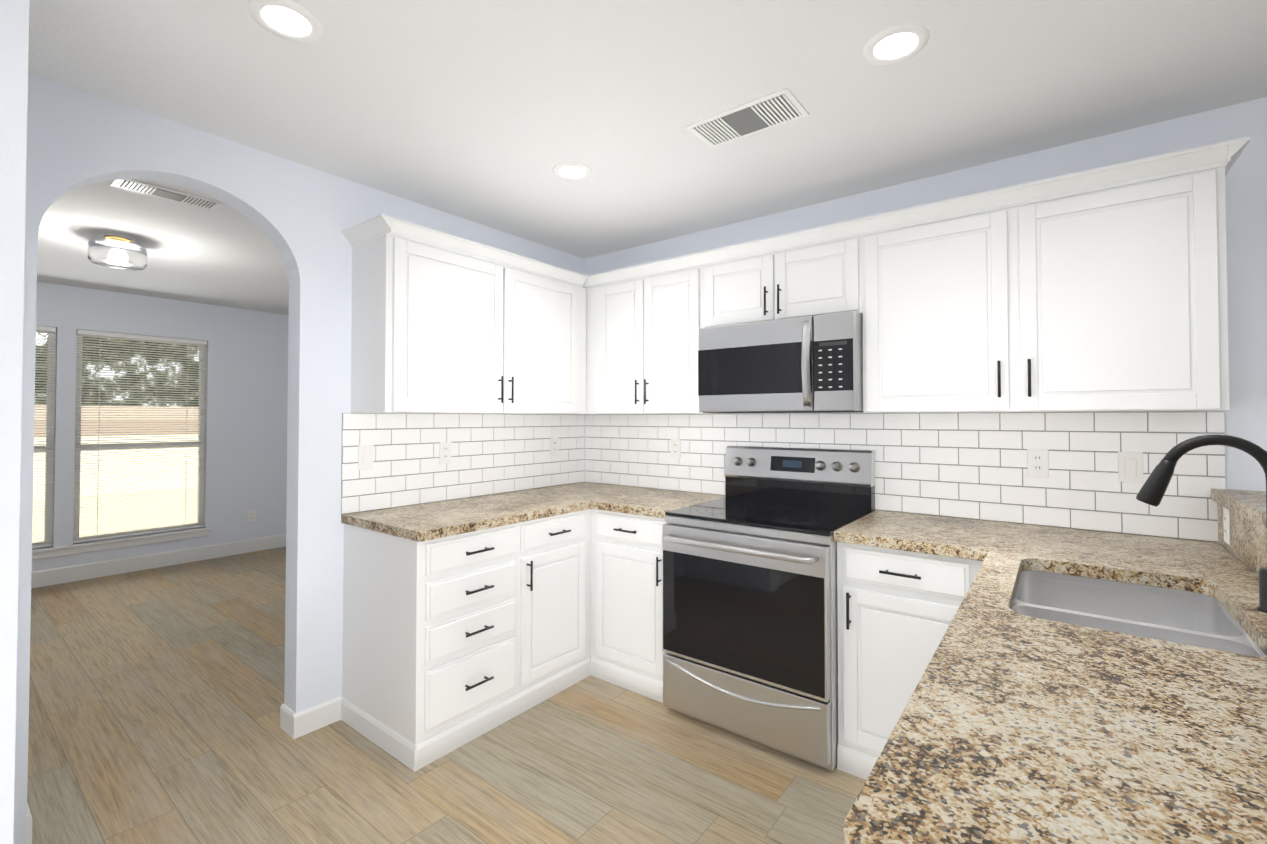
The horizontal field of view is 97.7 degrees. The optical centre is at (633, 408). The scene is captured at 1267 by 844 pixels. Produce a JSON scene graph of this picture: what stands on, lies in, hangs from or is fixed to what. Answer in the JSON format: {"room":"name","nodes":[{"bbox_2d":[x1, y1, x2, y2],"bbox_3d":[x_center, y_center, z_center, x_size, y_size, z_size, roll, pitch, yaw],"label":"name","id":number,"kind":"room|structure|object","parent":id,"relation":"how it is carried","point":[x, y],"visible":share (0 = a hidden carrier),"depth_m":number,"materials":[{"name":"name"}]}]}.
{"room":"kitchen","nodes":[
{"label":"kitchen","id":0,"kind":"room"},
{"bbox_2d":[0,0,43,843],"bbox_3d":[-1.939,0.137,0.503,0.120,2.440,1.850,-1,-1,38],"label":"wall","id":1,"kind":"structure","parent":0,"point":[21,92],"depth_m":1.20,"materials":[{"name":"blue paint"}]},
{"bbox_2d":[32,78,583,712],"bbox_3d":[-1.756,0.163,2.035,0.120,2.440,4.500,-1,-1,38],"label":"wall","id":2,"kind":"structure","parent":0,"point":[276,396],"depth_m":2.47,"materials":[{"name":"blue paint"}]},
{"bbox_2d":[26,802,31,843],"bbox_3d":[-1.947,1.329,1.777,0.132,0.100,0.012,-1,-1,38],"label":"baseboard","id":3,"kind":"structure","parent":2,"relation":"attached to","point":[29,830],"depth_m":1.74,"materials":[{"name":"white wood"}]},
{"bbox_2d":[32,326,55,548],"bbox_3d":[-5.018,0.226,4.182,0.090,1.788,0.898,-1,-1,38],"label":"dining room window","id":4,"kind":"structure","parent":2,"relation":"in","point":[47,448],"depth_m":4.50,"materials":[{"name":"white plastic"}]},
{"bbox_2d":[32,329,211,559],"bbox_3d":[-4.695,0.270,4.570,0.128,1.864,1.990,-1,-1,38],"label":"dining room window","id":5,"kind":"structure","parent":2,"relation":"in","point":[199,443],"depth_m":4.92,"materials":[{"name":"white plastic"}]},
{"bbox_2d":[31,534,285,587],"bbox_3d":[-4.793,1.359,4.355,0.012,0.130,4.500,-1,-1,38],"label":"baseboard","id":6,"kind":"structure","parent":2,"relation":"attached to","point":[53,576],"depth_m":4.95,"materials":[{"name":"white wood"}]},
{"bbox_2d":[248,510,255,521],"bbox_3d":[-3.849,1.085,5.589,0.006,0.114,0.070,-1,-1,38],"label":"outlet","id":7,"kind":"object","parent":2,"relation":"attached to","point":[251,515],"visible":1,"depth_m":5.58,"materials":[{"name":"white plastic"}]},
{"bbox_2d":[280,704,294,737],"bbox_3d":[-1.484,1.340,2.377,0.132,0.100,0.012,-1,-1,38],"label":"baseboard","id":8,"kind":"structure","parent":2,"relation":"attached to","point":[286,719],"depth_m":2.37,"materials":[{"name":"white wood"}]},
{"bbox_2d":[293,696,341,738],"bbox_3d":[-1.370,1.340,2.408,0.012,0.100,0.199,-1,-1,38],"label":"baseboard","id":9,"kind":"structure","parent":2,"relation":"attached to","point":[313,718],"depth_m":2.40,"materials":[{"name":"white wood"}]},
{"bbox_2d":[341,413,583,513],"bbox_3d":[-0.827,0.260,3.132,0.010,0.456,1.600,-1,-1,38],"label":"backsplash","id":10,"kind":"structure","parent":2,"relation":"attached to","point":[495,453],"depth_m":2.95,"materials":[{"name":"white tile"}]},
{"bbox_2d":[358,445,373,469],"bbox_3d":[-1.244,0.228,2.577,0.007,0.114,0.070,-1,-1,38],"label":"light switch","id":11,"kind":"object","parent":10,"relation":"attached to","point":[365,456],"visible":1,"depth_m":2.57,"materials":[{"name":"white plastic"}]},
{"bbox_2d":[439,442,451,463],"bbox_3d":[-0.987,0.234,2.910,0.006,0.114,0.070,-1,-1,38],"label":"electrical outlet","id":12,"kind":"object","parent":10,"relation":"attached to","point":[445,453],"visible":1,"depth_m":2.91,"materials":[{"name":"white plastic"}]},
{"bbox_2d":[550,438,557,455],"bbox_3d":[-0.505,0.244,3.536,0.006,0.114,0.070,-1,-1,38],"label":"electrical outlet","id":13,"kind":"object","parent":10,"relation":"attached to","point":[553,446],"visible":1,"depth_m":3.53,"materials":[{"name":"white plastic"}]},
{"bbox_2d":[346,214,587,413],"bbox_3d":[-0.782,-0.385,2.943,0.323,0.824,1.262,-1,-1,38],"label":"upper cabinet","id":14,"kind":"object","parent":2,"relation":"attached to","point":[443,323],"depth_m":2.62,"materials":[{"name":"white wood"}]},
{"bbox_2d":[27,546,865,843],"bbox_3d":[-1.442,1.405,1.847,8.620,0.050,4.620,-1,-1,38],"label":"floor","id":15,"kind":"structure","parent":0,"point":[155,698],"depth_m":2.18,"materials":[{"name":"brown wood"}]},
{"bbox_2d":[341,509,592,771],"bbox_3d":[-0.764,0.957,2.702,0.617,0.876,0.990,-1,-1,38],"label":"base cabinet","id":16,"kind":"object","parent":15,"relation":"on","point":[452,643],"depth_m":2.36,"materials":[{"name":"white wood"}]},
{"bbox_2d":[593,509,666,702],"bbox_3d":[0.156,0.962,2.996,0.517,0.876,0.617,-1,-1,38],"label":"base cabinet","id":17,"kind":"object","parent":15,"relation":"on","point":[627,548],"depth_m":2.75,"materials":[{"name":"white wood"}]},
{"bbox_2d":[341,482,724,541],"bbox_3d":[-0.384,0.502,2.793,1.118,0.038,1.610,-1,-1,38],"label":"countertop","id":18,"kind":"structure","parent":17,"relation":"on","point":[429,521],"depth_m":2.71,"materials":[{"name":"stone"}]},
{"bbox_2d":[662,446,874,770],"bbox_3d":[0.613,0.795,2.542,0.758,1.194,0.743,-1,-1,38],"label":"range","id":19,"kind":"object","parent":15,"relation":"on","point":[749,612],"visible":0.96,"depth_m":2.32,"materials":[{"name":"silver metal"}]},
{"bbox_2d":[837,542,983,779],"bbox_3d":[1.174,0.948,2.185,0.557,0.876,0.658,-1,-1,38],"label":"base cabinet","id":20,"kind":"object","parent":15,"relation":"on","point":[897,610],"visible":0.27,"depth_m":1.97,"materials":[{"name":"white wood"}]},
{"bbox_2d":[834,510,989,557],"bbox_3d":[1.141,0.492,2.216,0.480,0.038,0.663,-1,-1,38],"label":"countertop","id":21,"kind":"structure","parent":20,"relation":"on","point":[913,532],"depth_m":2.10,"materials":[{"name":"stone"}]},
{"bbox_2d":[843,521,1266,843],"bbox_3d":[1.116,0.475,1.263,0.644,0.038,2.204,-1,-1,38],"label":"countertop","id":22,"kind":"structure","parent":20,"relation":"on","point":[1012,727],"depth_m":0.79,"materials":[{"name":"stone"}]},
{"bbox_2d":[1012,571,1266,657],"bbox_3d":[1.192,0.598,1.358,0.454,0.203,0.666,-1,-1,38],"label":"sink","id":23,"kind":"object","parent":22,"relation":"in","point":[1186,617],"visible":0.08,"depth_m":1.53,"materials":[{"name":"silver metal"}]},
{"bbox_2d":[1136,434,1266,612],"bbox_3d":[1.357,0.258,1.290,0.274,0.396,0.074,-1,-1,38],"label":"faucet","id":24,"kind":"object","parent":22,"relation":"on","point":[1152,491],"visible":1,"depth_m":1.31,"materials":[{"name":"black metal"}]},
{"bbox_2d":[28,0,1266,314],"bbox_3d":[-1.442,-1.089,1.890,8.620,0.060,4.620,-1,-1,38],"label":"ceiling","id":25,"kind":"structure","parent":0,"point":[488,112],"depth_m":1.88,"materials":[{"name":"white paint"}]},
{"bbox_2d":[88,235,146,269],"bbox_3d":[-3.131,-0.951,3.366,0.264,0.164,0.264,-1,-1,38],"label":"ceiling light","id":26,"kind":"object","parent":25,"relation":"attached to","point":[116,252],"visible":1,"depth_m":3.29,"materials":[{"name":"clear glass"}]},
{"bbox_2d":[110,179,222,210],"bbox_3d":[-2.260,-1.040,2.696,0.150,0.010,0.400,-1,-1,38],"label":"ceiling vent","id":27,"kind":"object","parent":25,"relation":"in","point":[162,192],"visible":0.94,"depth_m":2.68,"materials":[{"name":"white metal"}]},
{"bbox_2d":[248,0,322,42],"bbox_3d":[-0.950,-1.061,1.518,0.176,0.008,0.176,-1,-1,38],"label":"recessed light","id":28,"kind":"object","parent":25,"relation":"in","point":[290,20],"visible":1,"depth_m":1.51,"materials":[{"name":"white plastic"}]},
{"bbox_2d":[552,162,591,180],"bbox_3d":[-0.271,-1.045,2.449,0.176,0.008,0.176,-1,-1,38],"label":"recessed light","id":29,"kind":"object","parent":25,"relation":"in","point":[573,171],"visible":1,"depth_m":2.44,"materials":[{"name":"white plastic"}]},
{"bbox_2d":[685,88,808,147],"bbox_3d":[0.411,-1.051,2.029,0.400,0.010,0.200,-1,-1,38],"label":"ceiling vent","id":30,"kind":"object","parent":25,"relation":"in","point":[777,108],"visible":1,"depth_m":2.01,"materials":[{"name":"white metal"}]},
{"bbox_2d":[863,23,929,64],"bbox_3d":[0.766,-1.059,1.620,0.176,0.008,0.176,-1,-1,38],"label":"recessed light","id":31,"kind":"object","parent":25,"relation":"in","point":[896,44],"visible":1,"depth_m":1.61,"materials":[{"name":"white plastic"}]},
{"bbox_2d":[584,97,1266,549],"bbox_3d":[-0.069,0.191,3.650,8.620,2.440,0.120,-1,-1,38],"label":"wall","id":32,"kind":"structure","parent":0,"point":[1246,181],"depth_m":2.00,"materials":[{"name":"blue paint"}]},
{"bbox_2d":[577,272,604,414],"bbox_3d":[-0.250,-0.375,3.518,0.463,0.824,0.323,-1,-1,38],"label":"upper cabinet","id":33,"kind":"object","parent":32,"relation":"attached to","point":[594,285],"depth_m":3.32,"materials":[{"name":"white wood"}]},
{"bbox_2d":[605,251,734,413],"bbox_3d":[0.180,-0.381,3.187,0.726,0.824,0.323,-1,-1,38],"label":"upper cabinet","id":34,"kind":"object","parent":32,"relation":"attached to","point":[655,311],"depth_m":3.03,"materials":[{"name":"white wood"}]},
{"bbox_2d":[705,218,864,327],"bbox_3d":[0.763,-0.603,2.742,0.784,0.394,0.323,-1,-1,38],"label":"upper cabinet","id":35,"kind":"object","parent":32,"relation":"attached to","point":[819,270],"depth_m":2.57,"materials":[{"name":"white wood"}]},
{"bbox_2d":[698,311,862,412],"bbox_3d":[0.735,-0.193,2.684,0.756,0.425,0.434,-1,-1,38],"label":"microwave","id":36,"kind":"object","parent":35,"relation":"attached to","point":[810,364],"visible":0.9,"depth_m":2.49,"materials":[{"name":"silver metal"}]},
{"bbox_2d":[585,412,1225,541],"bbox_3d":[0.865,0.255,2.847,3.014,0.456,0.010,-1,-1,38],"label":"backsplash","id":37,"kind":"structure","parent":32,"relation":"attached to","point":[968,465],"depth_m":2.37,"materials":[{"name":"white tile"}]},
{"bbox_2d":[671,439,680,458],"bbox_3d":[0.252,0.241,3.309,0.070,0.114,0.006,-1,-1,38],"label":"electrical outlet","id":38,"kind":"object","parent":37,"relation":"attached to","point":[675,448],"visible":1,"depth_m":3.30,"materials":[{"name":"white plastic"}]},
{"bbox_2d":[1027,449,1048,477],"bbox_3d":[1.636,0.222,2.242,0.070,0.114,0.006,-1,-1,38],"label":"electrical outlet","id":39,"kind":"object","parent":37,"relation":"attached to","point":[1037,462],"visible":1,"depth_m":2.24,"materials":[{"name":"white plastic"}]},
{"bbox_2d":[1118,451,1142,482],"bbox_3d":[1.858,0.219,2.071,0.070,0.114,0.007,-1,-1,38],"label":"light switch","id":40,"kind":"object","parent":37,"relation":"attached to","point":[1130,466],"visible":1,"depth_m":2.07,"materials":[{"name":"white plastic"}]},
{"bbox_2d":[863,140,1232,412],"bbox_3d":[1.503,-0.398,2.167,1.086,0.824,0.323,-1,-1,38],"label":"upper cabinet","id":41,"kind":"object","parent":32,"relation":"attached to","point":[1102,289],"depth_m":1.96,"materials":[{"name":"white wood"}]},
{"bbox_2d":[1227,549,1258,574],"bbox_3d":[1.440,0.835,1.023,0.110,1.062,2.180,-1,-1,38],"label":"wall","id":42,"kind":"structure","parent":0,"point":[1243,562],"depth_m":1.75,"materials":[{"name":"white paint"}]},
{"bbox_2d":[1211,489,1266,528],"bbox_3d":[1.480,0.283,0.977,0.315,0.038,2.218,-1,-1,38],"label":"countertop","id":43,"kind":"structure","parent":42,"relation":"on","point":[1249,505],"depth_m":1.68,"materials":[{"name":"stone"}]},
{"bbox_2d":[1217,503,1266,573],"bbox_3d":[1.380,0.378,1.062,0.020,0.147,2.202,-1,-1,38],"label":"backsplash","id":44,"kind":"structure","parent":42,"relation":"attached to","point":[1248,546],"depth_m":1.64,"materials":[{"name":"stone"}]},
{"bbox_2d":[1223,507,1230,544],"bbox_3d":[1.945,0.385,1.817,0.006,0.114,0.070,-1,-1,38],"label":"outlet","id":45,"kind":"object","parent":44,"relation":"attached to","point":[1226,524],"visible":1,"depth_m":1.81,"materials":[{"name":"white plastic"}]},
{"label":"outside","id":46,"kind":"structure","parent":0,"visible":0},
{"bbox_2d":[32,333,198,542],"bbox_3d":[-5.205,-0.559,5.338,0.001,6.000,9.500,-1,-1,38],"label":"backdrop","id":47,"kind":"structure","parent":46,"point":[172,504],"depth_m":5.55,"materials":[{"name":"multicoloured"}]}
]}

